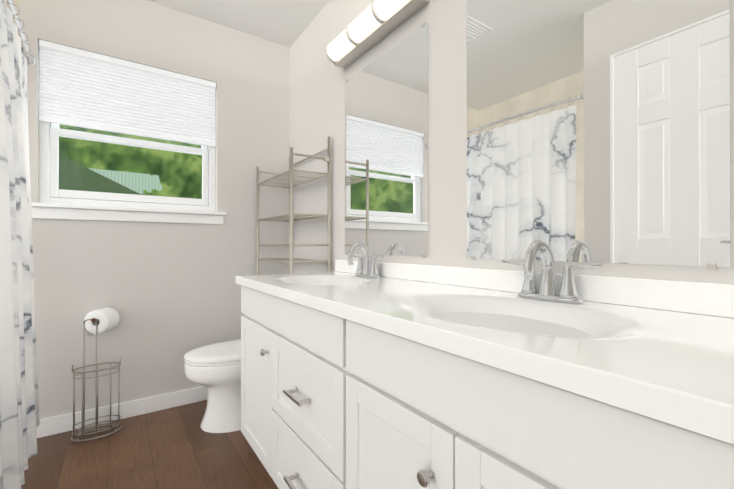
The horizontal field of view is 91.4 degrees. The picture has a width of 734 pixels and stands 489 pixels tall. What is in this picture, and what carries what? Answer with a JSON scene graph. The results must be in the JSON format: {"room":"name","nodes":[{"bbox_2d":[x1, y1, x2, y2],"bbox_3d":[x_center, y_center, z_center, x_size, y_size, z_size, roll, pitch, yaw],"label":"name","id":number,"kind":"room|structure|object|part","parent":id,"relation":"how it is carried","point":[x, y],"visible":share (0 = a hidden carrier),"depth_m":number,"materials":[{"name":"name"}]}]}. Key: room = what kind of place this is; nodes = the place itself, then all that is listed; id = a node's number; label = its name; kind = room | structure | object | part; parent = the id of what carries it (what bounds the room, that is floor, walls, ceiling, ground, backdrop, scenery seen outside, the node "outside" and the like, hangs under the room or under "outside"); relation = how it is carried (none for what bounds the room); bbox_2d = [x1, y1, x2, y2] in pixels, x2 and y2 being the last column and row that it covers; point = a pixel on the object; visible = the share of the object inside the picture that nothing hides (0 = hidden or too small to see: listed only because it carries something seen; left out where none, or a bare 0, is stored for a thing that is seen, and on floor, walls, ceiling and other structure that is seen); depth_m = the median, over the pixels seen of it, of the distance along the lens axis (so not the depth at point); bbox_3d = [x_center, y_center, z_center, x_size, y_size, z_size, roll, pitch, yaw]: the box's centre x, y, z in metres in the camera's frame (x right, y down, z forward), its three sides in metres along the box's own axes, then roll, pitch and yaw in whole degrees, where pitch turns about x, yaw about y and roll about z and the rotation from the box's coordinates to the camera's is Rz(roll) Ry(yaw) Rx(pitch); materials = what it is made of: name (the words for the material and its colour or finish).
{"room":"bathroom","nodes":[
{"label":"bathroom","id":0,"kind":"room"},
{"bbox_2d":[6,0,289,418],"bbox_3d":[-1.641,-0.242,2.167,2.430,2.610,0.120,0,0,-35],"label":"wall","id":1,"kind":"structure","parent":0,"point":[170,293],"depth_m":2.30,"materials":[{"name":"grey paint"}]},
{"bbox_2d":[6,0,35,65],"bbox_3d":[-1.407,-1.007,1.341,0.097,0.074,1.507,0,0,-35],"label":"curtain rod","id":2,"kind":"object","parent":1,"relation":"attached to","point":[30,59],"visible":0.69,"depth_m":1.70,"materials":[{"name":"silver metal"}]},
{"bbox_2d":[0,0,39,488],"bbox_3d":[-1.383,-0.010,1.371,0.127,1.910,1.418,0,0,-35],"label":"shower curtain","id":3,"kind":"object","parent":2,"relation":"hanging from","point":[19,411],"visible":1,"depth_m":1.41,"materials":[{"name":"fabric"}]},
{"bbox_2d":[36,386,207,437],"bbox_3d":[-1.244,1.014,2.353,1.560,0.098,0.017,0,0,-35],"label":"baseboard","id":4,"kind":"structure","parent":1,"relation":"attached to","point":[60,424],"depth_m":2.17,"materials":[{"name":"white wood"}]},
{"bbox_2d":[39,46,214,211],"bbox_3d":[-1.482,-0.682,2.311,0.935,0.910,0.064,0,0,-35],"label":"window","id":5,"kind":"structure","parent":1,"relation":"in","point":[49,172],"depth_m":2.21,"materials":[{"name":"white plastic"}]},
{"bbox_2d":[39,39,215,146],"bbox_3d":[-1.448,-0.913,2.264,0.923,0.446,0.040,0,0,-35],"label":"window shade","id":6,"kind":"object","parent":5,"relation":"attached to","point":[85,89],"visible":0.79,"depth_m":2.22,"materials":[{"name":"fabric"}]},
{"bbox_3d":[-1.484,-0.683,2.315,0.777,0.749,0.036,0,0,-35],"label":"glass","id":7,"kind":"part","parent":5,"relation":"part of","materials":[{"name":"clear glass"}]},
{"bbox_2d":[31,202,225,223],"bbox_3d":[-1.438,-0.185,2.246,1.045,0.085,0.091,0,0,-35],"label":"window sill","id":8,"kind":"structure","parent":1,"relation":"attached to","point":[71,211],"depth_m":2.17,"materials":[{"name":"white wood"}]},
{"bbox_2d":[21,400,278,488],"bbox_3d":[-0.730,1.088,0.950,2.550,0.060,3.150,0,0,-35],"label":"floor","id":9,"kind":"structure","parent":0,"point":[177,447],"depth_m":1.78,"materials":[{"name":"brown wood"}]},
{"bbox_2d":[71,307,121,441],"bbox_3d":[-1.521,0.716,2.023,0.227,0.693,0.214,0,0,-35],"label":"toilet paper holder","id":10,"kind":"object","parent":9,"relation":"on","point":[98,321],"visible":1,"depth_m":2.00,"materials":[{"name":"grey metal"}]},
{"bbox_2d":[184,339,240,432],"bbox_3d":[-0.713,0.659,2.253,0.785,0.808,0.430,0,0,-35],"label":"toilet","id":11,"kind":"object","parent":9,"relation":"on","point":[214,370],"visible":0.27,"depth_m":2.04,"materials":[{"name":"white ceramic"}]},
{"bbox_3d":[-0.818,0.649,2.180,0.529,0.050,0.398,0,0,-35],"label":"seat","id":12,"kind":"part","parent":11,"relation":"part of","materials":[{"name":"white plastic"}]},
{"bbox_2d":[256,136,330,274],"bbox_3d":[-0.512,0.196,2.402,0.266,1.734,0.634,0,0,-35],"label":"etagere shelf","id":13,"kind":"object","parent":9,"relation":"on","point":[290,217],"visible":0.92,"depth_m":2.22,"materials":[{"name":"silver metal"}]},
{"bbox_2d":[236,259,733,488],"bbox_3d":[0.095,0.573,1.239,0.623,0.972,1.848,0,0,-35],"label":"bathroom vanity","id":14,"kind":"object","parent":9,"relation":"on","point":[404,376],"visible":0.94,"depth_m":0.76,"materials":[{"name":"white paint"}]},
{"bbox_2d":[348,242,382,277],"bbox_3d":[-0.034,0.075,1.770,0.140,0.172,0.290,0,0,-35],"label":"faucet","id":15,"kind":"object","parent":14,"relation":"on","point":[367,267],"visible":1,"depth_m":1.76,"materials":[{"name":"silver metal"}]},
{"bbox_2d":[335,259,733,317],"bbox_3d":[0.342,0.124,1.412,0.022,0.072,1.848,0,0,-35],"label":"backsplash","id":16,"kind":"structure","parent":14,"relation":"on","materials":[{"name":"white stone"}]},
{"bbox_2d":[501,240,601,302],"bbox_3d":[0.490,0.072,1.014,0.140,0.172,0.290,0,0,-35],"label":"faucet","id":17,"kind":"object","parent":14,"relation":"on","point":[548,291],"visible":1,"depth_m":1.00,"materials":[{"name":"silver metal"}]},
{"bbox_2d":[148,0,329,47],"bbox_3d":[-0.730,-1.582,0.960,2.550,0.060,3.150,0,0,-35],"label":"ceiling","id":18,"kind":"structure","parent":0,"point":[286,23],"depth_m":2.40,"materials":[{"name":"white paint"}]},
{"bbox_2d":[289,0,733,283],"bbox_3d":[0.269,-0.244,1.646,0.120,2.610,3.150,0,0,-35],"label":"wall","id":19,"kind":"structure","parent":0,"point":[318,78],"depth_m":1.54,"materials":[{"name":"grey paint"}]},
{"bbox_2d":[325,0,428,68],"bbox_3d":[0.014,-1.100,1.795,0.131,0.120,0.704,0,0,-35],"label":"light","id":20,"kind":"object","parent":19,"relation":"attached to","point":[375,22],"visible":1,"depth_m":1.76,"materials":[{"name":"white glass"}]},
{"bbox_2d":[345,22,428,257],"bbox_3d":[0.066,-0.453,1.826,0.008,1.026,0.692,0,0,-35],"label":"mirror","id":21,"kind":"object","parent":19,"relation":"attached to","point":[387,153],"visible":0.98,"depth_m":1.75,"materials":[{"name":"silver metal"}]},
{"bbox_2d":[467,0,730,269],"bbox_3d":[0.586,-0.455,1.075,0.008,1.026,0.717,0,0,-35],"label":"mirror","id":22,"kind":"object","parent":19,"relation":"attached to","point":[598,131],"visible":1,"depth_m":0.99,"materials":[{"name":"silver metal"}]},
{"label":"outside","id":23,"kind":"structure","parent":0,"visible":0},
{"bbox_2d":[50,123,201,205],"bbox_3d":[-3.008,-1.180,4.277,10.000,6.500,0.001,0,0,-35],"label":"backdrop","id":24,"kind":"structure","parent":23,"point":[139,180],"depth_m":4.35,"materials":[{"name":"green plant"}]}
]}

